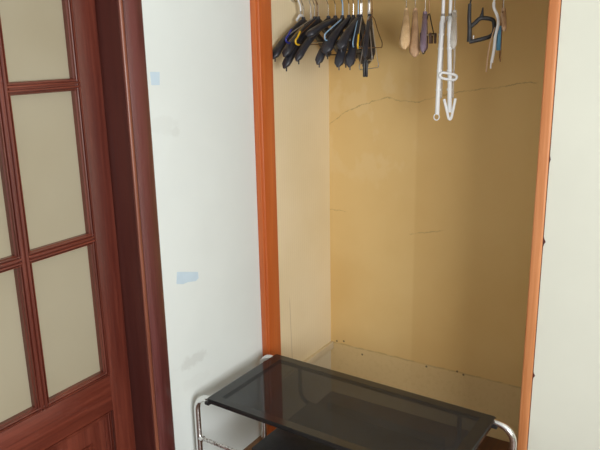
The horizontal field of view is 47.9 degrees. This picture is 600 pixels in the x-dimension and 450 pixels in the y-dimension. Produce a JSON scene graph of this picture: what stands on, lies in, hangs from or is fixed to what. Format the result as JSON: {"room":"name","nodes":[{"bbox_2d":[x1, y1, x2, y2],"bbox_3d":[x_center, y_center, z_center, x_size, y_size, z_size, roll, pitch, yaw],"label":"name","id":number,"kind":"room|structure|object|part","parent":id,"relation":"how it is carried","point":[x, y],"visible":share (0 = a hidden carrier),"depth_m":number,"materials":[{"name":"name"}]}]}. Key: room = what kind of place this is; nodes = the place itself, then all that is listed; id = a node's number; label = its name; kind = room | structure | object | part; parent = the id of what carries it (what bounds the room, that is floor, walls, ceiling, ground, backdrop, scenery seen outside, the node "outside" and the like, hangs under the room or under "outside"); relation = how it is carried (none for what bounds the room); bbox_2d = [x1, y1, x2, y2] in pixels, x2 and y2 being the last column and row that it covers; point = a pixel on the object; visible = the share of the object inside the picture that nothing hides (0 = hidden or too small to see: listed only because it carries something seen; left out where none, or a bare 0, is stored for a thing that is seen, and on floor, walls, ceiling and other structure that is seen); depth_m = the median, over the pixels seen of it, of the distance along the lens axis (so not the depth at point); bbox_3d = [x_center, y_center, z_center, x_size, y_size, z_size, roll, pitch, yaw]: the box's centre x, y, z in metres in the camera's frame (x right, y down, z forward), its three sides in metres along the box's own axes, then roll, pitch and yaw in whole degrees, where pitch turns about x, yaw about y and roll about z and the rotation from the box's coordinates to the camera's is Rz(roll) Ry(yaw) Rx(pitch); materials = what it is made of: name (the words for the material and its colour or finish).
{"room":"bedroom","nodes":[
{"label":"bedroom","id":0,"kind":"room"},
{"bbox_2d":[142,0,330,449],"bbox_3d":[-1.373,0.234,1.072,0.180,2.550,5.370,8,17,31],"label":"wall","id":1,"kind":"structure","parent":0,"point":[202,105],"depth_m":2.60,"materials":[{"name":"white paint"}]},
{"bbox_2d":[0,0,135,449],"bbox_3d":[-0.782,0.234,1.981,0.101,2.045,0.694,8,17,31],"label":"door","id":2,"kind":"structure","parent":1,"relation":"in","point":[65,381],"depth_m":2.05,"materials":[{"name":"brown wood"}]},
{"bbox_3d":[-0.899,-0.103,1.790,0.005,0.450,0.240,8,17,31],"label":"pane","id":3,"kind":"part","parent":2,"relation":"part of","materials":[{"name":"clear glass"}]},
{"bbox_3d":[-0.890,0.371,1.916,0.005,0.463,0.240,8,17,31],"label":"pane","id":4,"kind":"part","parent":2,"relation":"part of","materials":[{"name":"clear glass"}]},
{"bbox_3d":[-0.755,-0.566,1.915,0.005,0.307,0.236,8,17,31],"label":"pane","id":5,"kind":"part","parent":2,"relation":"part of","materials":[{"name":"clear glass"}]},
{"bbox_3d":[-0.748,-0.168,2.021,0.005,0.450,0.236,8,17,31],"label":"pane","id":6,"kind":"part","parent":2,"relation":"part of","materials":[{"name":"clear glass"}]},
{"bbox_3d":[-0.800,0.628,2.101,0.040,0.130,0.524,8,17,31],"label":"rail","id":7,"kind":"part","parent":2,"relation":"part of","materials":[{"name":"brown wood"}]},
{"bbox_3d":[-0.738,0.306,2.147,0.005,0.463,0.236,8,17,31],"label":"pane","id":8,"kind":"part","parent":2,"relation":"part of","materials":[{"name":"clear glass"}]},
{"bbox_3d":[-0.797,0.899,2.165,0.026,0.391,0.484,8,17,31],"label":"panel","id":9,"kind":"part","parent":2,"relation":"part of","materials":[{"name":"brown wood"}]},
{"bbox_3d":[-0.796,0.899,2.164,0.036,0.427,0.520,8,17,31],"label":"panel moulding","id":10,"kind":"part","parent":2,"relation":"part of","materials":[{"name":"brown wood"}]},
{"bbox_2d":[95,0,155,449],"bbox_3d":[-0.582,0.156,2.263,0.136,2.060,0.004,8,17,31],"label":"trim","id":11,"kind":"structure","parent":1,"relation":"attached to","point":[107,11],"depth_m":2.20,"materials":[{"name":"brown wood"}]},
{"bbox_2d":[118,0,174,449],"bbox_3d":[-0.499,0.102,2.268,0.017,2.160,0.079,8,17,31],"label":"trim","id":12,"kind":"structure","parent":1,"relation":"attached to","point":[132,9],"depth_m":2.22,"materials":[{"name":"brown wood"}]},
{"bbox_2d":[150,72,159,84],"bbox_3d":[-0.470,-0.476,2.196,0.001,0.044,0.043,8,17,31],"label":"scrap","id":13,"kind":"object","parent":1,"relation":"attached to","point":[155,76],"visible":1,"depth_m":2.19,"materials":[{"name":"white paper"}]},
{"bbox_2d":[176,272,198,283],"bbox_3d":[-0.408,0.186,2.450,0.001,0.064,0.118,8,17,31],"label":"scrap","id":14,"kind":"object","parent":1,"relation":"attached to","point":[182,277],"visible":1,"depth_m":2.44,"materials":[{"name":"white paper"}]},
{"bbox_2d":[243,435,261,449],"bbox_3d":[-0.308,1.034,2.796,0.016,0.080,0.560,8,17,31],"label":"baseboard","id":15,"kind":"structure","parent":1,"relation":"attached to","point":[249,447],"depth_m":2.94,"materials":[{"name":"brown wood"}]},
{"bbox_2d":[250,0,280,434],"bbox_3d":[-0.135,-0.067,2.799,0.037,2.200,0.093,8,17,31],"label":"trim","id":16,"kind":"structure","parent":1,"relation":"attached to","point":[260,10],"depth_m":2.74,"materials":[{"name":"orange wood"}]},
{"bbox_2d":[303,341,332,363],"bbox_3d":[0.031,0.670,3.260,0.016,0.037,0.502,8,17,31],"label":"trim","id":17,"kind":"structure","parent":1,"relation":"attached to","point":[325,349],"depth_m":3.35,"materials":[{"name":"beige wood"}]},
{"bbox_2d":[328,0,548,441],"bbox_3d":[0.766,-0.288,2.881,1.780,2.550,0.100,8,17,31],"label":"wall","id":18,"kind":"structure","parent":0,"point":[431,221],"depth_m":3.00,"materials":[{"name":"paint"}]},
{"bbox_2d":[476,436,508,449],"bbox_3d":[0.039,1.690,0.611,3.400,0.080,5.470,8,17,31],"label":"floor","id":19,"kind":"structure","parent":0,"point":[488,443],"depth_m":3.04,"materials":[{"name":"brown wood"}]},
{"bbox_2d":[194,354,516,449],"bbox_3d":[0.170,0.892,2.462,1.091,0.508,0.441,9,18,33],"label":"stand","id":20,"kind":"object","parent":19,"relation":"on","point":[309,406],"visible":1,"depth_m":2.40,"materials":[{"name":"black glass"}]},
{"bbox_3d":[-0.361,0.867,2.575,0.080,0.495,0.024,9,18,33],"label":"leg","id":21,"kind":"part","parent":20,"relation":"part of","materials":[{"name":"silver metal"}]},
{"bbox_3d":[0.057,0.876,2.285,1.066,0.015,0.015,9,18,33],"label":"rail","id":22,"kind":"part","parent":20,"relation":"part of","materials":[{"name":"silver metal"}]},
{"bbox_3d":[-0.136,0.777,2.897,0.080,0.495,0.024,9,18,33],"label":"leg","id":23,"kind":"part","parent":20,"relation":"part of","materials":[{"name":"silver metal"}]},
{"bbox_2d":[252,428,337,449],"bbox_3d":[0.174,0.807,2.439,0.583,0.018,0.387,9,18,33],"label":"shelf","id":24,"kind":"object","parent":20,"relation":"attached to","point":[278,439],"depth_m":2.46,"materials":[{"name":"black glass"}]},
{"bbox_3d":[0.702,0.906,2.347,0.080,0.495,0.024,9,18,33],"label":"leg","id":25,"kind":"part","parent":20,"relation":"part of","materials":[{"name":"silver metal"}]},
{"bbox_2d":[528,0,599,449],"bbox_3d":[1.150,-0.048,1.948,3.100,2.550,0.100,8,17,31],"label":"wall","id":26,"kind":"structure","parent":0,"point":[565,401],"depth_m":2.12,"materials":[{"name":"beige paint"}]},
{"bbox_2d":[517,0,561,449],"bbox_3d":[0.786,0.070,2.213,0.034,2.200,0.101,8,17,31],"label":"trim","id":27,"kind":"structure","parent":26,"relation":"attached to","point":[554,8],"depth_m":2.14,"materials":[{"name":"brown wood"}]},
{"bbox_3d":[1.093,-0.149,2.331,0.100,2.550,0.508,8,17,31],"label":"wall","id":28,"kind":"structure","parent":0,"visible":0},
{"bbox_3d":[0.495,-0.874,2.478,1.240,0.051,0.052,8,17,31],"label":"closet rod","id":29,"kind":"object","parent":28,"relation":"attached to","visible":0},
{"bbox_2d":[296,0,302,21],"bbox_3d":[0.002,-0.904,2.794,0.008,0.122,0.068,9,18,33],"label":"hanger","id":30,"kind":"object","parent":29,"relation":"hanging from","point":[300,14],"visible":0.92,"depth_m":2.79,"materials":[{"name":"plastic"}]},
{"bbox_2d":[272,0,331,61],"bbox_3d":[0.009,-0.827,2.811,0.040,0.276,0.424,9,18,33],"label":"hanger","id":31,"kind":"object","parent":29,"relation":"hanging from","point":[281,44],"visible":0.67,"depth_m":2.73,"materials":[{"name":"black plastic"}]},
{"bbox_2d":[285,0,322,43],"bbox_3d":[0.045,-0.855,2.780,0.007,0.208,0.411,8,17,30],"label":"wire hanger","id":32,"kind":"object","parent":29,"relation":"hanging from","point":[290,32],"visible":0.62,"depth_m":2.72,"materials":[{"name":"blue metal"}]},
{"bbox_3d":[0.046,-0.803,2.793,0.004,0.098,0.408,8,17,30],"label":"frame","id":33,"kind":"part","parent":32,"relation":"part of","materials":[{"name":"metal"}]},
{"bbox_2d":[295,0,321,45],"bbox_3d":[0.070,-0.847,2.765,0.007,0.216,0.410,6,17,26],"label":"wire hanger","id":34,"kind":"object","parent":29,"relation":"hanging from","point":[299,34],"visible":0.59,"depth_m":2.68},
{"bbox_3d":[0.071,-0.795,2.779,0.004,0.106,0.407,6,17,26],"label":"frame","id":35,"kind":"part","parent":34,"relation":"part of","materials":[{"name":"brown metal"}]},
{"bbox_2d":[282,0,336,59],"bbox_3d":[0.058,-0.824,2.780,0.039,0.268,0.424,9,18,34],"label":"hanger","id":36,"kind":"object","parent":29,"relation":"hanging from","point":[288,48],"visible":0.5,"depth_m":2.68,"materials":[{"name":"black plastic"}]},
{"bbox_2d":[282,0,346,70],"bbox_3d":[0.071,-0.800,2.779,0.041,0.313,0.425,11,19,39],"label":"hanger","id":37,"kind":"object","parent":29,"relation":"hanging from","point":[286,63],"visible":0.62,"depth_m":2.69,"materials":[{"name":"black plastic"}]},
{"bbox_2d":[306,1,345,38],"bbox_3d":[0.137,-0.848,2.721,0.039,0.193,0.383,9,18,33],"label":"hanger","id":38,"kind":"object","parent":29,"relation":"hanging from","point":[313,31],"visible":0.64,"depth_m":2.63,"materials":[{"name":"black plastic"}]},
{"bbox_2d":[295,0,357,63],"bbox_3d":[0.114,-0.807,2.748,0.034,0.286,0.424,10,19,37],"label":"hanger","id":39,"kind":"object","parent":29,"relation":"hanging from","point":[303,48],"visible":0.48,"depth_m":2.64,"materials":[{"name":"black plastic"}]},
{"bbox_2d":[324,0,350,40],"bbox_3d":[0.171,-0.840,2.701,0.008,0.202,0.408,5,16,23],"label":"wire hanger","id":40,"kind":"object","parent":29,"relation":"hanging from","point":[341,0],"visible":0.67,"depth_m":2.65,"materials":[{"name":"blue metal"}]},
{"bbox_3d":[0.172,-0.788,2.715,0.005,0.093,0.408,5,16,23],"label":"frame","id":41,"kind":"part","parent":40,"relation":"part of","materials":[{"name":"blue metal"}]},
{"bbox_2d":[315,1,361,67],"bbox_3d":[0.167,-0.793,2.716,0.034,0.298,0.424,7,17,29],"label":"hanger","id":42,"kind":"object","parent":29,"relation":"hanging from","point":[320,56],"visible":0.45,"depth_m":2.60,"materials":[{"name":"black plastic"}]},
{"bbox_2d":[321,0,360,56],"bbox_3d":[0.189,-0.809,2.697,0.048,0.258,0.424,7,17,27],"label":"hanger","id":43,"kind":"object","parent":29,"relation":"hanging from","point":[327,47],"visible":0.52,"depth_m":2.58,"materials":[{"name":"black plastic"}]},
{"bbox_2d":[334,1,363,69],"bbox_3d":[0.207,-0.782,2.692,0.039,0.308,0.425,4,16,18],"label":"hanger","id":44,"kind":"object","parent":29,"relation":"hanging from","point":[340,56],"visible":0.44,"depth_m":2.56,"materials":[{"name":"black plastic"}]},
{"bbox_2d":[337,14,369,51],"bbox_3d":[0.225,-0.811,2.672,0.039,0.243,0.424,5,16,21],"label":"hanger","id":45,"kind":"object","parent":29,"relation":"hanging from","point":[343,40],"visible":0.62,"depth_m":2.54,"materials":[{"name":"black plastic"}]},
{"bbox_2d":[352,0,361,46],"bbox_3d":[0.230,-0.819,2.668,0.007,0.226,0.407,2,15,10],"label":"wire hanger","id":46,"kind":"object","parent":29,"relation":"hanging from","point":[358,0],"visible":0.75,"depth_m":2.59,"materials":[{"name":"blue metal"}]},
{"bbox_3d":[0.231,-0.767,2.682,0.004,0.118,0.407,2,15,10],"label":"frame","id":47,"kind":"part","parent":46,"relation":"part of","materials":[{"name":"blue metal"}]},
{"bbox_2d":[345,0,370,69],"bbox_3d":[0.236,-0.778,2.674,0.037,0.308,0.425,3,15,15],"label":"hanger","id":48,"kind":"object","parent":29,"relation":"hanging from","point":[351,54],"visible":0.66,"depth_m":2.57,"materials":[{"name":"black plastic"}]},
{"bbox_2d":[357,0,362,48],"bbox_3d":[0.244,-0.814,2.660,0.007,0.232,0.410,1,15,9],"label":"wire hanger","id":49,"kind":"object","parent":29,"relation":"hanging from","point":[361,0],"visible":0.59,"depth_m":2.55,"materials":[{"name":"yellow metal"}]},
{"bbox_2d":[363,14,374,76],"bbox_3d":[0.274,-0.760,2.656,0.022,0.334,0.423,2,15,10],"label":"hanger","id":50,"kind":"object","parent":29,"relation":"hanging from","point":[369,28],"visible":0.83,"depth_m":2.53,"materials":[{"name":"black plastic"}]},
{"bbox_2d":[359,0,378,69],"bbox_3d":[0.273,-0.772,2.653,0.007,0.312,0.266,5,16,22],"label":"wire hanger","id":51,"kind":"object","parent":29,"relation":"hanging from","point":[369,0],"visible":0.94,"depth_m":2.67,"materials":[{"name":"metal"}]},
{"bbox_2d":[367,0,372,60],"bbox_3d":[0.268,-0.789,2.651,0.007,0.277,0.408,-1,15,2],"label":"wire hanger","id":52,"kind":"object","parent":29,"relation":"hanging from","point":[368,0],"visible":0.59,"depth_m":2.54,"materials":[{"name":"metal"}]},
{"bbox_3d":[0.269,-0.737,2.665,0.004,0.168,0.408,-1,15,2],"label":"frame","id":53,"kind":"part","parent":52,"relation":"part of","materials":[{"name":"metal"}]},
{"bbox_2d":[360,0,382,48],"bbox_3d":[0.281,-0.809,2.637,0.007,0.231,0.246,6,17,26],"label":"wire hanger","id":54,"kind":"object","parent":29,"relation":"hanging from","point":[371,0],"visible":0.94,"depth_m":2.63,"materials":[{"name":"brown metal"}]},
{"bbox_3d":[0.282,-0.757,2.651,0.004,0.123,0.246,6,17,26],"label":"frame","id":55,"kind":"part","parent":54,"relation":"part of","materials":[{"name":"brown metal"}]},
{"bbox_2d":[399,0,409,49],"bbox_3d":[0.397,-0.789,2.564,0.035,0.237,0.405,1,15,7],"label":"wooden hanger","id":56,"kind":"object","parent":29,"relation":"hanging from","point":[404,39],"visible":1,"depth_m":2.43,"materials":[{"name":"brown wood"}]},
{"bbox_2d":[409,0,419,56],"bbox_3d":[0.432,-0.771,2.548,0.036,0.264,0.404,1,15,8],"label":"wooden hanger","id":57,"kind":"object","parent":29,"relation":"hanging from","point":[414,46],"visible":1,"depth_m":2.43,"materials":[{"name":"beige wood"}]},
{"bbox_2d":[420,0,427,53],"bbox_3d":[0.467,-0.771,2.526,0.024,0.254,0.404,2,15,11],"label":"hanger","id":58,"kind":"object","parent":29,"relation":"hanging from","point":[424,29],"visible":0.96,"depth_m":2.42,"materials":[{"name":"plastic"}]},
{"bbox_2d":[420,0,436,43],"bbox_3d":[0.480,-0.787,2.513,0.020,0.218,0.220,5,16,22],"label":"hanger","id":59,"kind":"object","parent":29,"relation":"hanging from","point":[430,35],"visible":0.68,"depth_m":2.54,"materials":[{"name":"brown metal"}]},
{"bbox_2d":[433,0,457,120],"bbox_3d":[0.547,-0.648,2.526,0.085,0.510,0.074,0,15,5],"label":"hanger","id":60,"kind":"object","parent":29,"relation":"hanging from","point":[450,78],"visible":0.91,"depth_m":2.52,"materials":[{"name":"white plastic"}]},
{"bbox_3d":[0.523,-0.594,2.526,0.027,0.357,0.022,0,15,5],"label":"arm","id":61,"kind":"part","parent":60,"relation":"part of","materials":[{"name":"white plastic"}]},
{"bbox_3d":[0.541,-0.628,2.540,0.010,0.301,0.049,-3,15,-5],"label":"arm","id":62,"kind":"part","parent":60,"relation":"part of","materials":[{"name":"white plastic"}]},
{"bbox_3d":[0.558,-0.597,2.522,0.029,0.350,0.022,0,15,5],"label":"arm","id":63,"kind":"part","parent":60,"relation":"part of","materials":[{"name":"white plastic"}]},
{"bbox_3d":[0.563,-0.627,2.533,0.043,0.301,0.038,0,15,5],"label":"arm","id":64,"kind":"part","parent":60,"relation":"part of","materials":[{"name":"white plastic"}]},
{"bbox_2d":[450,1,456,48],"bbox_3d":[0.563,-0.765,2.464,0.025,0.238,0.404,2,15,12],"label":"hanger","id":65,"kind":"object","parent":29,"relation":"hanging from","point":[453,34],"visible":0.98,"depth_m":2.34,"materials":[{"name":"plastic"}]},
{"bbox_2d":[467,0,495,43],"bbox_3d":[0.655,-0.766,2.426,0.105,0.223,0.042,0,15,5],"label":"hanger","id":66,"kind":"object","parent":29,"relation":"hanging from","point":[470,25],"visible":0.94,"depth_m":2.44,"materials":[{"name":"black plastic"}]},
{"bbox_3d":[0.613,-0.730,2.440,0.020,0.132,0.012,0,15,5],"label":"arm","id":67,"kind":"part","parent":66,"relation":"part of","materials":[{"name":"black plastic"}]},
{"bbox_2d":[485,0,500,71],"bbox_3d":[0.693,-0.709,2.397,0.041,0.323,0.042,-9,17,-29],"label":"hanger","id":68,"kind":"object","parent":29,"relation":"hanging from","point":[497,35],"visible":0.98,"depth_m":2.40,"materials":[{"name":"white plastic"}]},
{"bbox_3d":[0.683,-0.628,2.422,0.028,0.155,0.006,3,15,15],"label":"arm","id":69,"kind":"part","parent":68,"relation":"part of","materials":[{"name":"white plastic"}]},
{"bbox_3d":[0.692,-0.682,2.397,0.028,0.208,0.026,0,15,5],"label":"arm","id":70,"kind":"part","parent":68,"relation":"part of","materials":[{"name":"white plastic"}]},
{"bbox_2d":[499,0,503,61],"bbox_3d":[0.711,-0.723,2.378,0.006,0.281,0.387,3,15,15],"label":"wire hanger","id":71,"kind":"object","parent":29,"relation":"hanging from","point":[503,0],"visible":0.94,"depth_m":2.29,"materials":[{"name":"metal"}]},
{"bbox_3d":[0.712,-0.671,2.392,0.004,0.172,0.387,3,15,15],"label":"frame","id":72,"kind":"part","parent":71,"relation":"part of","materials":[{"name":"blue metal"}]},
{"bbox_2d":[500,1,506,30],"bbox_3d":[0.713,-0.770,2.364,0.022,0.182,0.262,2,15,13],"label":"wooden hanger","id":73,"kind":"object","parent":29,"relation":"hanging from","point":[502,15],"visible":0.83,"depth_m":2.31,"materials":[{"name":"beige wood"}]}
]}

